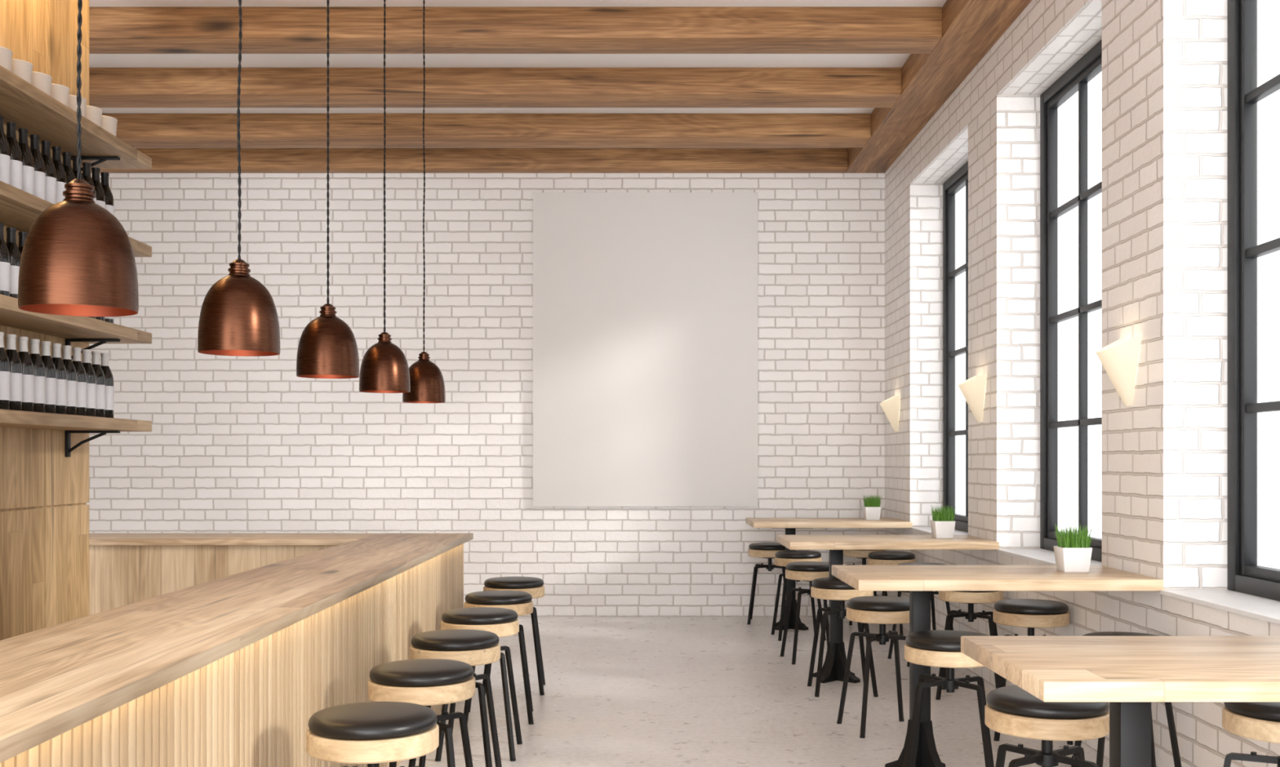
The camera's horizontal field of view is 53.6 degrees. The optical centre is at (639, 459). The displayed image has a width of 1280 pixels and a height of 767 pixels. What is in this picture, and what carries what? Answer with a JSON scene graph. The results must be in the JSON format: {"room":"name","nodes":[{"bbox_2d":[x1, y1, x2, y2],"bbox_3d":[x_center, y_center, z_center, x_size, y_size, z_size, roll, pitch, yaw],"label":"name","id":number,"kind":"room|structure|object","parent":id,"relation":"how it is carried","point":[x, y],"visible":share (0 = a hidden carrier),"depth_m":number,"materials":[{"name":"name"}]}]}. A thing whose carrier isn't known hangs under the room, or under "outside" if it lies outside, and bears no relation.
{"room":"cafe","nodes":[
{"label":"cafe","id":0,"kind":"room"},
{"bbox_2d":[0,0,88,640],"bbox_3d":[-2.569,-0.555,2.972,0.138,3.410,5.557,0,0,0],"label":"wall partition","id":1,"kind":"structure","parent":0,"point":[44,492],"depth_m":5.30,"materials":[{"name":"brown wood"}]},
{"bbox_2d":[0,65,151,170],"bbox_3d":[-2.357,-1.287,3.565,0.285,0.163,4.370,0,0,0],"label":"wall shelf","id":2,"kind":"object","parent":1,"relation":"attached to","point":[23,104],"visible":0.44,"depth_m":5.04,"materials":[{"name":"brown wood"}]},
{"bbox_2d":[0,46,13,71],"bbox_3d":[-2.357,-1.432,4.623,0.123,0.128,0.123,0,0,0],"label":"cup","id":3,"kind":"object","parent":2,"relation":"on","point":[6,54],"visible":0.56,"depth_m":4.60,"materials":[{"name":"ceramic"}]},
{"bbox_2d":[11,58,33,84],"bbox_3d":[-2.357,-1.432,4.778,0.123,0.128,0.123,0,0,0],"label":"cup","id":4,"kind":"object","parent":2,"relation":"on","point":[23,69],"visible":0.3,"depth_m":4.74,"materials":[{"name":"ceramic"}]},
{"bbox_2d":[31,71,52,96],"bbox_3d":[-2.357,-1.432,4.934,0.123,0.128,0.123,0,0,0],"label":"cup","id":5,"kind":"object","parent":2,"relation":"on","point":[42,81],"visible":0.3,"depth_m":4.90,"materials":[{"name":"ceramic"}]},
{"bbox_2d":[50,83,70,106],"bbox_3d":[-2.357,-1.432,5.089,0.123,0.128,0.123,0,0,0],"label":"cup","id":6,"kind":"object","parent":2,"relation":"on","point":[60,93],"visible":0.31,"depth_m":5.05,"materials":[{"name":"ceramic"}]},
{"bbox_2d":[85,105,102,127],"bbox_3d":[-2.357,-1.432,5.399,0.123,0.128,0.123,0,0,0],"label":"cup","id":7,"kind":"object","parent":2,"relation":"on","point":[93,113],"visible":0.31,"depth_m":5.37,"materials":[{"name":"ceramic"}]},
{"bbox_2d":[0,293,151,359],"bbox_3d":[-2.357,-0.493,3.565,0.285,0.163,4.370,0,0,0],"label":"wall shelf","id":8,"kind":"object","parent":1,"relation":"attached to","point":[87,330],"visible":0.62,"depth_m":5.14,"materials":[{"name":"brown wood"}]},
{"bbox_2d":[0,222,10,296],"bbox_3d":[-2.352,-0.721,4.646,0.076,0.292,0.076,0,0,-12],"label":"wine bottle","id":9,"kind":"object","parent":8,"relation":"on","point":[5,265],"visible":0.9,"depth_m":4.63,"materials":[{"name":"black glass"}]},
{"bbox_2d":[5,226,21,298],"bbox_3d":[-2.352,-0.721,4.738,0.076,0.292,0.076,0,0,16],"label":"wine bottle","id":10,"kind":"object","parent":8,"relation":"on","point":[15,254],"visible":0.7,"depth_m":4.72,"materials":[{"name":"black glass"}]},
{"bbox_2d":[0,408,151,457],"bbox_3d":[-2.357,-0.094,3.565,0.285,0.163,4.370,0,0,0],"label":"wall shelf","id":11,"kind":"object","parent":1,"relation":"attached to","point":[71,424],"visible":1,"depth_m":5.06,"materials":[{"name":"brown wood"}]},
{"bbox_2d":[0,332,10,409],"bbox_3d":[-2.352,-0.322,4.646,0.076,0.292,0.076,0,0,2],"label":"wine bottle","id":12,"kind":"object","parent":11,"relation":"on","point":[5,374],"visible":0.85,"depth_m":4.63,"materials":[{"name":"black glass"}]},
{"bbox_2d":[5,334,22,410],"bbox_3d":[-2.352,-0.322,4.738,0.076,0.292,0.076,0,0,16],"label":"wine bottle","id":13,"kind":"object","parent":11,"relation":"on","point":[15,365],"visible":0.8,"depth_m":4.72,"materials":[{"name":"black glass"}]},
{"bbox_2d":[17,337,34,412],"bbox_3d":[-2.352,-0.322,4.830,0.076,0.292,0.076,0,0,0],"label":"wine bottle","id":14,"kind":"object","parent":11,"relation":"on","point":[28,371],"visible":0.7,"depth_m":4.81,"materials":[{"name":"black glass"}]},
{"bbox_2d":[29,338,45,413],"bbox_3d":[-2.352,-0.322,4.922,0.076,0.292,0.076,0,0,15],"label":"wine bottle","id":15,"kind":"object","parent":11,"relation":"on","point":[38,365],"visible":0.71,"depth_m":4.90,"materials":[{"name":"black glass"}]},
{"bbox_2d":[40,341,56,413],"bbox_3d":[-2.352,-0.322,5.014,0.076,0.292,0.076,0,0,5],"label":"wine bottle","id":16,"kind":"object","parent":11,"relation":"on","point":[50,368],"visible":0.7,"depth_m":5.00,"materials":[{"name":"black glass"}]},
{"bbox_2d":[51,343,66,414],"bbox_3d":[-2.352,-0.322,5.106,0.076,0.292,0.076,0,0,-1],"label":"wine bottle","id":17,"kind":"object","parent":11,"relation":"on","point":[61,375],"visible":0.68,"depth_m":5.09,"materials":[{"name":"black glass"}]},
{"bbox_2d":[62,345,76,415],"bbox_3d":[-2.352,-0.322,5.198,0.076,0.292,0.076,0,0,15],"label":"wine bottle","id":18,"kind":"object","parent":11,"relation":"on","point":[71,373],"visible":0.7,"depth_m":5.18,"materials":[{"name":"black glass"}]},
{"bbox_2d":[72,347,86,416],"bbox_3d":[-2.352,-0.322,5.290,0.076,0.292,0.076,0,0,-5],"label":"wine bottle","id":19,"kind":"object","parent":11,"relation":"on","point":[77,361],"visible":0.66,"depth_m":5.27,"materials":[{"name":"black glass"}]},
{"bbox_2d":[81,349,96,417],"bbox_3d":[-2.352,-0.322,5.382,0.076,0.292,0.076,0,0,12],"label":"wine bottle","id":20,"kind":"object","parent":11,"relation":"on","point":[91,375],"visible":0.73,"depth_m":5.37,"materials":[{"name":"black glass"}]},
{"bbox_2d":[91,351,105,417],"bbox_3d":[-2.352,-0.322,5.474,0.076,0.292,0.076,0,0,6],"label":"wine bottle","id":21,"kind":"object","parent":11,"relation":"on","point":[100,375],"visible":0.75,"depth_m":5.46,"materials":[{"name":"black glass"}]},
{"bbox_2d":[100,353,114,417],"bbox_3d":[-2.352,-0.322,5.566,0.076,0.292,0.076,0,0,0],"label":"wine bottle","id":22,"kind":"object","parent":11,"relation":"on","point":[109,388],"visible":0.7,"depth_m":5.55,"materials":[{"name":"black glass"}]},
{"bbox_2d":[0,180,151,257],"bbox_3d":[-2.357,-0.887,3.565,0.285,0.163,4.370,0,0,0],"label":"wall shelf","id":23,"kind":"object","parent":1,"relation":"attached to","point":[19,209],"visible":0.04,"depth_m":4.70,"materials":[{"name":"brown wood"}]},
{"bbox_2d":[0,115,10,185],"bbox_3d":[-2.352,-1.114,4.646,0.076,0.292,0.076,0,0,-6],"label":"wine bottle","id":24,"kind":"object","parent":23,"relation":"on","point":[5,158],"visible":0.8,"depth_m":4.63,"materials":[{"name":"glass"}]},
{"bbox_2d":[5,121,22,190],"bbox_3d":[-2.352,-1.114,4.738,0.076,0.292,0.076,0,0,10],"label":"wine bottle","id":25,"kind":"object","parent":23,"relation":"on","point":[15,154],"visible":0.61,"depth_m":4.72,"materials":[{"name":"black glass"}]},
{"bbox_2d":[17,128,34,195],"bbox_3d":[-2.352,-1.114,4.830,0.076,0.292,0.076,0,0,15],"label":"wine bottle","id":26,"kind":"object","parent":23,"relation":"on","point":[28,162],"visible":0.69,"depth_m":4.81,"materials":[{"name":"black glass"}]},
{"bbox_2d":[30,134,45,200],"bbox_3d":[-2.352,-1.114,4.922,0.076,0.292,0.076,0,0,15],"label":"wine bottle","id":27,"kind":"object","parent":23,"relation":"on","point":[39,164],"visible":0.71,"depth_m":4.91,"materials":[{"name":"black glass"}]},
{"bbox_2d":[40,140,56,204],"bbox_3d":[-2.352,-1.114,5.014,0.076,0.292,0.076,0,0,-2],"label":"wine bottle","id":28,"kind":"object","parent":23,"relation":"on","point":[50,168],"visible":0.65,"depth_m":5.00,"materials":[{"name":"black glass"}]},
{"bbox_2d":[52,146,66,203],"bbox_3d":[-2.352,-1.114,5.106,0.076,0.292,0.076,0,0,4],"label":"wine bottle","id":29,"kind":"object","parent":23,"relation":"on","point":[61,179],"visible":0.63,"depth_m":5.09,"materials":[{"name":"black glass"}]},
{"bbox_2d":[62,151,75,183],"bbox_3d":[-2.352,-1.114,5.198,0.076,0.292,0.076,0,0,-5],"label":"wine bottle","id":30,"kind":"object","parent":23,"relation":"on","point":[70,175],"visible":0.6,"depth_m":5.18,"materials":[{"name":"black glass"}]},
{"bbox_2d":[91,167,105,208],"bbox_3d":[-2.352,-1.114,5.474,0.076,0.292,0.076,0,0,-11],"label":"wine bottle","id":31,"kind":"object","parent":23,"relation":"on","point":[100,193],"visible":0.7,"depth_m":5.46,"materials":[{"name":"black glass"}]},
{"bbox_2d":[100,172,114,215],"bbox_3d":[-2.352,-1.114,5.566,0.076,0.292,0.076,0,0,7],"label":"wine bottle","id":32,"kind":"object","parent":23,"relation":"on","point":[109,206],"visible":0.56,"depth_m":5.55,"materials":[{"name":"black glass"}]},
{"bbox_2d":[86,173,884,616],"bbox_3d":[-1.372,-0.555,9.413,6.916,3.410,0.230,0,0,0],"label":"wall","id":33,"kind":"structure","parent":0,"point":[234,444],"depth_m":9.30,"materials":[{"name":"white brick"}]},
{"bbox_2d":[533,192,757,506],"bbox_3d":[0.039,-0.806,9.276,1.644,2.298,0.041,0,0,0],"label":"canvas","id":34,"kind":"object","parent":33,"relation":"attached to","point":[645,304],"visible":1,"depth_m":9.26},
{"bbox_2d":[88,0,946,148],"bbox_3d":[-1.487,-2.317,3.039,7.146,0.115,12.978,0,0,0],"label":"ceiling","id":35,"kind":"structure","parent":0,"point":[95,60],"depth_m":7.14,"materials":[{"name":"paint"}]},
{"bbox_2d":[17,0,138,316],"bbox_3d":[-1.035,-1.268,2.338,0.203,1.985,0.203,0,0,-18],"label":"pendant lamp","id":36,"kind":"object","parent":35,"relation":"hanging from","point":[77,259],"visible":1,"depth_m":2.27,"materials":[{"name":"orange metal"}]},
{"bbox_2d":[197,0,279,356],"bbox_3d":[-1.035,-1.268,3.272,0.203,1.985,0.203,0,0,-42],"label":"pendant lamp","id":37,"kind":"object","parent":35,"relation":"hanging from","point":[238,317],"visible":1,"depth_m":3.20,"materials":[{"name":"orange metal"}]},
{"bbox_2d":[296,0,359,378],"bbox_3d":[-1.035,-1.268,4.202,0.203,1.985,0.203,0,0,-21],"label":"pendant lamp","id":38,"kind":"object","parent":35,"relation":"hanging from","point":[327,348],"visible":1,"depth_m":4.13,"materials":[{"name":"orange metal"}]},
{"bbox_2d":[359,0,409,393],"bbox_3d":[-1.035,-1.268,5.135,0.203,1.985,0.203,0,0,5],"label":"pendant lamp","id":39,"kind":"object","parent":35,"relation":"hanging from","point":[384,369],"visible":1,"depth_m":5.07,"materials":[{"name":"orange metal"}]},
{"bbox_2d":[402,0,445,403],"bbox_3d":[-1.035,-1.268,6.069,0.203,1.985,0.203,0,0,-12],"label":"pendant lamp","id":40,"kind":"object","parent":35,"relation":"hanging from","point":[427,385],"visible":1,"depth_m":6.01,"materials":[{"name":"orange metal"}]},
{"bbox_2d":[90,147,848,173],"bbox_3d":[-1.662,-2.182,9.235,6.336,0.155,0.126,0,0,0],"label":"ceiling beam","id":41,"kind":"structure","parent":35,"relation":"attached to","point":[164,160],"depth_m":9.17,"materials":[{"name":"brown wood"}]},
{"bbox_2d":[102,113,871,147],"bbox_3d":[-1.662,-2.182,8.398,6.336,0.155,0.282,0,0,0],"label":"ceiling beam","id":42,"kind":"structure","parent":35,"relation":"attached to","point":[136,130],"depth_m":8.26,"materials":[{"name":"brown wood"}]},
{"bbox_2d":[88,67,901,107],"bbox_3d":[-1.662,-2.182,7.432,6.336,0.155,0.282,0,0,0],"label":"ceiling beam","id":43,"kind":"structure","parent":35,"relation":"attached to","point":[108,87],"depth_m":7.29,"materials":[{"name":"brown wood"}]},
{"bbox_2d":[88,7,942,53],"bbox_3d":[-1.662,-2.182,6.440,6.336,0.155,0.253,0,0,0],"label":"ceiling beam","id":44,"kind":"structure","parent":35,"relation":"attached to","point":[112,30],"depth_m":6.31,"materials":[{"name":"brown wood"}]},
{"bbox_2d":[845,0,1031,173],"bbox_3d":[1.651,-2.182,3.499,0.290,0.155,11.598,0,0,0],"label":"ceiling beam","id":45,"kind":"structure","parent":35,"relation":"attached to","point":[970,28],"depth_m":6.96,"materials":[{"name":"brown wood"}]},
{"bbox_2d":[397,616,1109,766],"bbox_3d":[-1.487,1.208,3.039,7.146,0.115,12.978,0,0,0],"label":"floor","id":46,"kind":"structure","parent":0,"point":[620,691],"depth_m":6.01,"materials":[{"name":"concrete"}]},
{"bbox_2d":[0,533,473,766],"bbox_3d":[-2.013,0.765,3.450,2.300,0.770,6.210,0,0,0],"label":"bar counter","id":47,"kind":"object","parent":46,"relation":"on","point":[191,650],"depth_m":3.19,"materials":[{"name":"brown wood"}]},
{"bbox_2d":[88,533,378,546],"bbox_3d":[-2.255,0.395,6.308,1.815,0.031,0.494,0,0,0],"label":"countertop","id":48,"kind":"structure","parent":47,"relation":"on","point":[95,539],"depth_m":6.07,"materials":[{"name":"brown wood"}]},
{"bbox_2d":[306,702,439,766],"bbox_3d":[-0.629,0.871,2.988,0.308,0.561,0.308,0,0,0],"label":"bar stool","id":49,"kind":"object","parent":46,"relation":"on","point":[372,734],"visible":1,"depth_m":2.88,"materials":[{"name":"brown wood"}]},
{"bbox_2d":[307,702,437,740],"bbox_3d":[-0.629,0.611,2.988,0.298,0.040,0.298,0,0,0],"label":"cushion","id":50,"kind":"object","parent":49,"relation":"on","point":[366,721],"depth_m":2.90,"materials":[{"name":"black leather"}]},
{"bbox_2d":[368,658,475,766],"bbox_3d":[-0.629,0.871,3.655,0.308,0.561,0.308,0,0,4],"label":"bar stool","id":51,"kind":"object","parent":46,"relation":"on","point":[428,682],"visible":0.78,"depth_m":3.55,"materials":[{"name":"beige wood"}]},
{"bbox_2d":[368,658,474,687],"bbox_3d":[-0.629,0.611,3.655,0.298,0.040,0.298,0,0,4],"label":"cushion","id":52,"kind":"object","parent":51,"relation":"on","point":[428,673],"depth_m":3.56,"materials":[{"name":"black leather"}]},
{"bbox_2d":[408,629,502,766],"bbox_3d":[-0.629,0.871,4.315,0.308,0.561,0.308,0,0,-1],"label":"bar stool","id":53,"kind":"object","parent":46,"relation":"on","point":[471,647],"visible":0.68,"depth_m":4.21,"materials":[{"name":"black leather"}]},
{"bbox_2d":[410,629,499,651],"bbox_3d":[-0.629,0.611,4.315,0.298,0.040,0.298,0,0,-1],"label":"cushion","id":54,"kind":"object","parent":53,"relation":"on","point":[452,640],"depth_m":4.22,"materials":[{"name":"black leather"}]},
{"bbox_2d":[435,607,522,761],"bbox_3d":[-0.629,0.871,4.980,0.308,0.561,0.308,0,0,0],"label":"bar stool","id":55,"kind":"object","parent":46,"relation":"on","point":[503,622],"visible":0.66,"depth_m":4.87,"materials":[{"name":"black leather"}]},
{"bbox_2d":[441,607,518,625],"bbox_3d":[-0.629,0.611,4.980,0.298,0.040,0.298,0,0,0],"label":"cushion","id":56,"kind":"object","parent":55,"relation":"on","point":[474,615],"depth_m":4.88,"materials":[{"name":"black leather"}]},
{"bbox_2d":[463,591,533,724],"bbox_3d":[-0.629,0.871,5.638,0.308,0.561,0.308,0,0,-5],"label":"bar stool","id":57,"kind":"object","parent":46,"relation":"on","point":[521,602],"visible":0.61,"depth_m":5.53,"materials":[{"name":"black leather"}]},
{"bbox_2d":[465,591,532,605],"bbox_3d":[-0.629,0.611,5.638,0.298,0.040,0.298,0,0,-5],"label":"cushion","id":58,"kind":"object","parent":57,"relation":"on","point":[484,597],"depth_m":5.54,"materials":[{"name":"black leather"}]},
{"bbox_2d":[482,576,545,696],"bbox_3d":[-0.629,0.871,6.324,0.308,0.561,0.308,0,0,-3],"label":"bar stool","id":59,"kind":"object","parent":46,"relation":"on","point":[534,586],"visible":0.65,"depth_m":6.21,"materials":[{"name":"black metal"}]},
{"bbox_2d":[484,576,543,589],"bbox_3d":[-0.629,0.611,6.324,0.298,0.040,0.298,0,0,-3],"label":"cushion","id":60,"kind":"object","parent":59,"relation":"on","point":[499,583],"depth_m":6.22,"materials":[{"name":"black leather"}]},
{"bbox_2d":[746,542,785,624],"bbox_3d":[0.920,0.871,8.970,0.308,0.561,0.308,0,0,7],"label":"bar stool","id":61,"kind":"object","parent":46,"relation":"on","point":[763,550],"visible":0.72,"depth_m":8.86,"materials":[{"name":"black leather"}]},
{"bbox_2d":[748,542,785,550],"bbox_3d":[0.920,0.611,8.970,0.298,0.040,0.298,0,0,7],"label":"cushion","id":62,"kind":"object","parent":61,"relation":"on","point":[757,546],"depth_m":8.85,"materials":[{"name":"black leather"}]},
{"bbox_2d":[771,550,826,640],"bbox_3d":[1.024,0.871,8.200,0.308,0.561,0.308,0,0,-3],"label":"bar stool","id":63,"kind":"object","parent":46,"relation":"on","point":[782,558],"visible":0.7,"depth_m":8.09,"materials":[{"name":"black metal"}]},
{"bbox_2d":[774,550,821,559],"bbox_3d":[1.024,0.611,8.200,0.298,0.040,0.298,0,0,-3],"label":"cushion","id":64,"kind":"object","parent":63,"relation":"on","point":[788,554],"depth_m":8.09,"materials":[{"name":"black leather"}]},
{"bbox_2d":[780,561,829,664],"bbox_3d":[0.989,0.871,7.279,0.308,0.561,0.308,0,0,-7],"label":"bar stool","id":65,"kind":"object","parent":46,"relation":"on","point":[808,571],"visible":0.63,"depth_m":7.17,"materials":[{"name":"black leather"}]},
{"bbox_2d":[786,561,829,572],"bbox_3d":[0.989,0.611,7.279,0.298,0.040,0.298,0,0,-7],"label":"cushion","id":66,"kind":"object","parent":65,"relation":"on","point":[799,566],"depth_m":7.17,"materials":[{"name":"black leather"}]},
{"bbox_2d":[746,518,912,631],"bbox_3d":[1.271,0.780,8.642,1.046,0.740,0.610,0,0,0],"label":"dining table","id":67,"kind":"object","parent":46,"relation":"on","point":[790,525],"visible":0.84,"depth_m":8.49,"materials":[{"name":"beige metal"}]},
{"bbox_2d":[862,493,881,519],"bbox_3d":[1.590,0.322,8.674,0.138,0.177,0.147,0,0,-1],"label":"potted grass","id":68,"kind":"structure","parent":67,"relation":"on","point":[872,508],"depth_m":8.63,"materials":[{"name":"white ceramic"}]},
{"bbox_2d":[807,577,878,697],"bbox_3d":[1.003,0.871,6.290,0.308,0.561,0.308,0,0,0],"label":"bar stool","id":69,"kind":"object","parent":46,"relation":"on","point":[833,588],"visible":0.66,"depth_m":6.18,"materials":[{"name":"black leather"}]},
{"bbox_2d":[811,577,855,590],"bbox_3d":[1.003,0.611,6.290,0.298,0.040,0.298,0,0,0],"label":"cushion","id":70,"kind":"object","parent":69,"relation":"on","point":[831,583],"depth_m":6.18,"materials":[{"name":"black leather"}]},
{"bbox_2d":[843,550,887,625],"bbox_3d":[1.587,0.871,8.970,0.308,0.561,0.308,0,0,-8],"label":"bar stool","id":71,"kind":"object","parent":46,"relation":"on","point":[863,554],"visible":0.27,"depth_m":8.85,"materials":[{"name":"black leather"}]},
{"bbox_2d":[836,595,909,738],"bbox_3d":[1.035,0.871,5.405,0.308,0.561,0.308,0,0,-10],"label":"bar stool","id":72,"kind":"object","parent":46,"relation":"on","point":[882,611],"visible":0.91,"depth_m":5.32,"materials":[{"name":"black leather"}]},
{"bbox_2d":[847,595,909,611],"bbox_3d":[1.035,0.611,5.405,0.298,0.040,0.298,0,0,-10],"label":"cushion","id":73,"kind":"object","parent":72,"relation":"on","point":[870,603],"depth_m":5.30,"materials":[{"name":"black leather"}]},
{"bbox_2d":[776,534,999,683],"bbox_3d":[1.271,0.780,6.630,1.046,0.740,0.610,0,0,0],"label":"dining table","id":74,"kind":"object","parent":46,"relation":"on","point":[833,668],"visible":0.94,"depth_m":6.53,"materials":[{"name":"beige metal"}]},
{"bbox_2d":[929,504,955,538],"bbox_3d":[1.597,0.322,6.673,0.138,0.177,0.147,0,0,-1],"label":"potted grass","id":75,"kind":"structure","parent":74,"relation":"on","point":[943,524],"depth_m":6.62,"materials":[{"name":"white ceramic"}]},
{"bbox_2d":[862,551,915,635],"bbox_3d":[1.610,0.871,8.107,0.308,0.561,0.308,0,0,-15],"label":"bar stool","id":76,"kind":"object","parent":46,"relation":"on","point":[885,557],"visible":0.52,"depth_m":8.00,"materials":[{"name":"black leather"}]},
{"bbox_2d":[867,551,915,559],"bbox_3d":[1.610,0.611,8.107,0.298,0.040,0.298,0,0,-15],"label":"cushion","id":77,"kind":"object","parent":76,"relation":"on","point":[885,555],"depth_m":8.00,"materials":[{"name":"black leather"}]},
{"bbox_2d":[887,562,953,666],"bbox_3d":[1.610,0.871,7.210,0.308,0.561,0.308,0,0,-11],"label":"bar stool","id":78,"kind":"object","parent":46,"relation":"on","point":[932,593],"visible":0.16,"depth_m":7.30,"materials":[{"name":"black metal"}]},
{"bbox_2d":[904,630,994,766],"bbox_3d":[1.052,0.871,4.295,0.308,0.561,0.308,0,0,15],"label":"bar stool","id":79,"kind":"object","parent":46,"relation":"on","point":[931,648],"visible":0.8,"depth_m":4.21,"materials":[{"name":"black leather"}]},
{"bbox_2d":[905,630,988,652],"bbox_3d":[1.052,0.611,4.295,0.298,0.040,0.298,0,0,15],"label":"cushion","id":80,"kind":"object","parent":79,"relation":"on","point":[931,641],"depth_m":4.22,"materials":[{"name":"black leather"}]},
{"bbox_2d":[935,591,1003,700],"bbox_3d":[1.610,0.871,6.164,0.308,0.561,0.308,0,0,18],"label":"bar stool","id":81,"kind":"object","parent":46,"relation":"on","point":[970,597],"visible":0.43,"depth_m":6.07,"materials":[{"name":"black metal"}]},
{"bbox_2d":[831,564,1164,766],"bbox_3d":[1.271,0.780,4.640,1.046,0.740,0.610,0,0,0],"label":"dining table","id":82,"kind":"object","parent":46,"relation":"on","point":[919,580],"visible":0.94,"depth_m":4.58,"materials":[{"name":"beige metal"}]},
{"bbox_2d":[1053,524,1093,572],"bbox_3d":[1.598,0.322,4.672,0.138,0.177,0.147,0,0,0],"label":"potted grass","id":83,"kind":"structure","parent":82,"relation":"on","point":[1073,553],"depth_m":4.62,"materials":[{"name":"white ceramic"}]},
{"bbox_2d":[992,599,1072,745],"bbox_3d":[1.633,0.871,5.290,0.308,0.561,0.308,0,0,14],"label":"bar stool","id":84,"kind":"object","parent":46,"relation":"on","point":[1030,614],"visible":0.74,"depth_m":5.18,"materials":[{"name":"black leather"}]},
{"bbox_2d":[994,599,1068,615],"bbox_3d":[1.633,0.611,5.290,0.298,0.040,0.298,0,0,14],"label":"cushion","id":85,"kind":"object","parent":84,"relation":"on","point":[1009,606],"depth_m":5.19,"materials":[{"name":"black leather"}]},
{"bbox_2d":[984,685,1109,766],"bbox_3d":[1.035,0.871,3.220,0.308,0.561,0.308,0,0,9],"label":"bar stool","id":86,"kind":"object","parent":46,"relation":"on","point":[1012,711],"visible":0.83,"depth_m":3.12,"materials":[{"name":"black leather"}]},
{"bbox_2d":[986,685,1109,719],"bbox_3d":[1.035,0.611,3.220,0.298,0.040,0.298,0,0,9],"label":"cushion","id":87,"kind":"object","parent":86,"relation":"on","point":[1011,702],"depth_m":3.11,"materials":[{"name":"black leather"}]},
{"bbox_2d":[960,635,1279,766],"bbox_3d":[1.271,0.780,2.651,1.046,0.740,0.610,0,0,0],"label":"dining table","id":88,"kind":"object","parent":46,"relation":"on","point":[1130,673],"visible":1,"depth_m":2.59,"materials":[{"name":"brown wood"}]},
{"bbox_2d":[1071,631,1181,766],"bbox_3d":[1.633,0.871,4.255,0.308,0.561,0.308,0,0,3],"label":"bar stool","id":89,"kind":"object","parent":46,"relation":"on","point":[1100,758],"visible":0.15,"depth_m":4.14,"materials":[{"name":"black metal"}]},
{"bbox_2d":[1082,631,1157,635],"bbox_3d":[1.633,0.611,4.255,0.298,0.040,0.298,0,0,3],"label":"cushion","id":90,"kind":"object","parent":89,"relation":"on","point":[1101,633],"depth_m":4.31,"materials":[{"name":"black leather"}]},
{"bbox_2d":[1222,702,1279,766],"bbox_3d":[1.621,0.871,3.163,0.308,0.561,0.308,0,0,-19],"label":"bar stool","id":91,"kind":"object","parent":46,"relation":"on","point":[1255,721],"visible":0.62,"depth_m":3.10,"materials":[{"name":"beige wood"}]},
{"bbox_2d":[1223,702,1279,722],"bbox_3d":[1.621,0.611,3.163,0.298,0.040,0.298,0,0,-19],"label":"cushion","id":92,"kind":"object","parent":91,"relation":"on","point":[1235,712],"depth_m":3.09,"materials":[{"name":"black leather"}]},
{"bbox_2d":[862,506,881,519],"bbox_3d":[1.587,0.366,8.671,0.108,0.090,0.108,0,0,-1],"label":"pot","id":93,"kind":"object","parent":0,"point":[869,513],"depth_m":8.62,"materials":[{"name":"white ceramic"}]},
{"bbox_2d":[929,520,955,538],"bbox_3d":[1.594,0.366,6.670,0.108,0.090,0.108,0,0,-1],"label":"pot","id":94,"kind":"object","parent":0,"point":[940,529],"depth_m":6.62,"materials":[{"name":"white ceramic"}]},
{"bbox_2d":[1053,546,1092,572],"bbox_3d":[1.595,0.366,4.669,0.108,0.090,0.108,0,0,0],"label":"pot","id":95,"kind":"object","parent":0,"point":[1068,558],"depth_m":4.62,"materials":[{"name":"white ceramic"}]},
{"bbox_2d":[884,0,1279,766],"bbox_3d":[1.941,-0.555,2.924,0.290,3.410,12.748,0,0,0],"label":"wall","id":96,"kind":"structure","parent":0,"point":[1165,62],"depth_m":4.80,"materials":[{"name":"white brick"}]},
{"bbox_2d":[880,395,900,431],"bbox_3d":[1.735,-0.323,8.832,0.123,0.255,0.217,0,0,0],"label":"wall sconce","id":97,"kind":"object","parent":96,"relation":"attached to","point":[891,406],"visible":1,"depth_m":8.78,"materials":[{"name":"beige"}]},
{"bbox_2d":[942,161,968,532],"bbox_3d":[2.049,-0.696,7.681,0.069,2.284,1.493,0,0,0],"label":"window","id":98,"kind":"structure","parent":96,"relation":"in","point":[958,180],"depth_m":8.34,"materials":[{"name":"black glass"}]},
{"bbox_2d":[958,373,986,422],"bbox_3d":[1.735,-0.323,6.659,0.123,0.255,0.217,0,0,0],"label":"wall sconce","id":99,"kind":"object","parent":96,"relation":"attached to","point":[973,389],"visible":1,"depth_m":6.61,"materials":[{"name":"beige"}]},
{"bbox_2d":[994,548,1102,565],"bbox_3d":[1.933,0.453,5.653,0.301,0.014,1.449,0,0,0],"label":"window sill","id":100,"kind":"structure","parent":96,"relation":"attached to","point":[1042,556],"depth_m":5.97,"materials":[{"name":"white paint"}]},
{"bbox_2d":[1040,39,1102,562],"bbox_3d":[2.049,-0.696,5.653,0.069,2.284,1.451,0,0,0],"label":"window","id":101,"kind":"structure","parent":96,"relation":"in","point":[1075,79],"depth_m":6.29,"materials":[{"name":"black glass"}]},
{"bbox_2d":[1095,333,1142,406],"bbox_3d":[1.735,-0.323,4.635,0.123,0.255,0.217,0,0,0],"label":"wall sconce","id":102,"kind":"object","parent":96,"relation":"attached to","point":[1119,361],"visible":1,"depth_m":4.58,"materials":[{"name":"beige"}]},
{"bbox_2d":[1159,590,1279,625],"bbox_3d":[1.933,0.453,3.617,0.301,0.014,1.458,0,0,0],"label":"window sill","id":103,"kind":"structure","parent":96,"relation":"attached to","point":[1263,609],"depth_m":3.98,"materials":[{"name":"white paint"}]},
{"bbox_2d":[1227,0,1279,601],"bbox_3d":[2.049,-0.696,3.617,0.069,2.284,1.460,0,0,0],"label":"window","id":104,"kind":"structure","parent":96,"relation":"in","point":[1245,576],"depth_m":4.26,"materials":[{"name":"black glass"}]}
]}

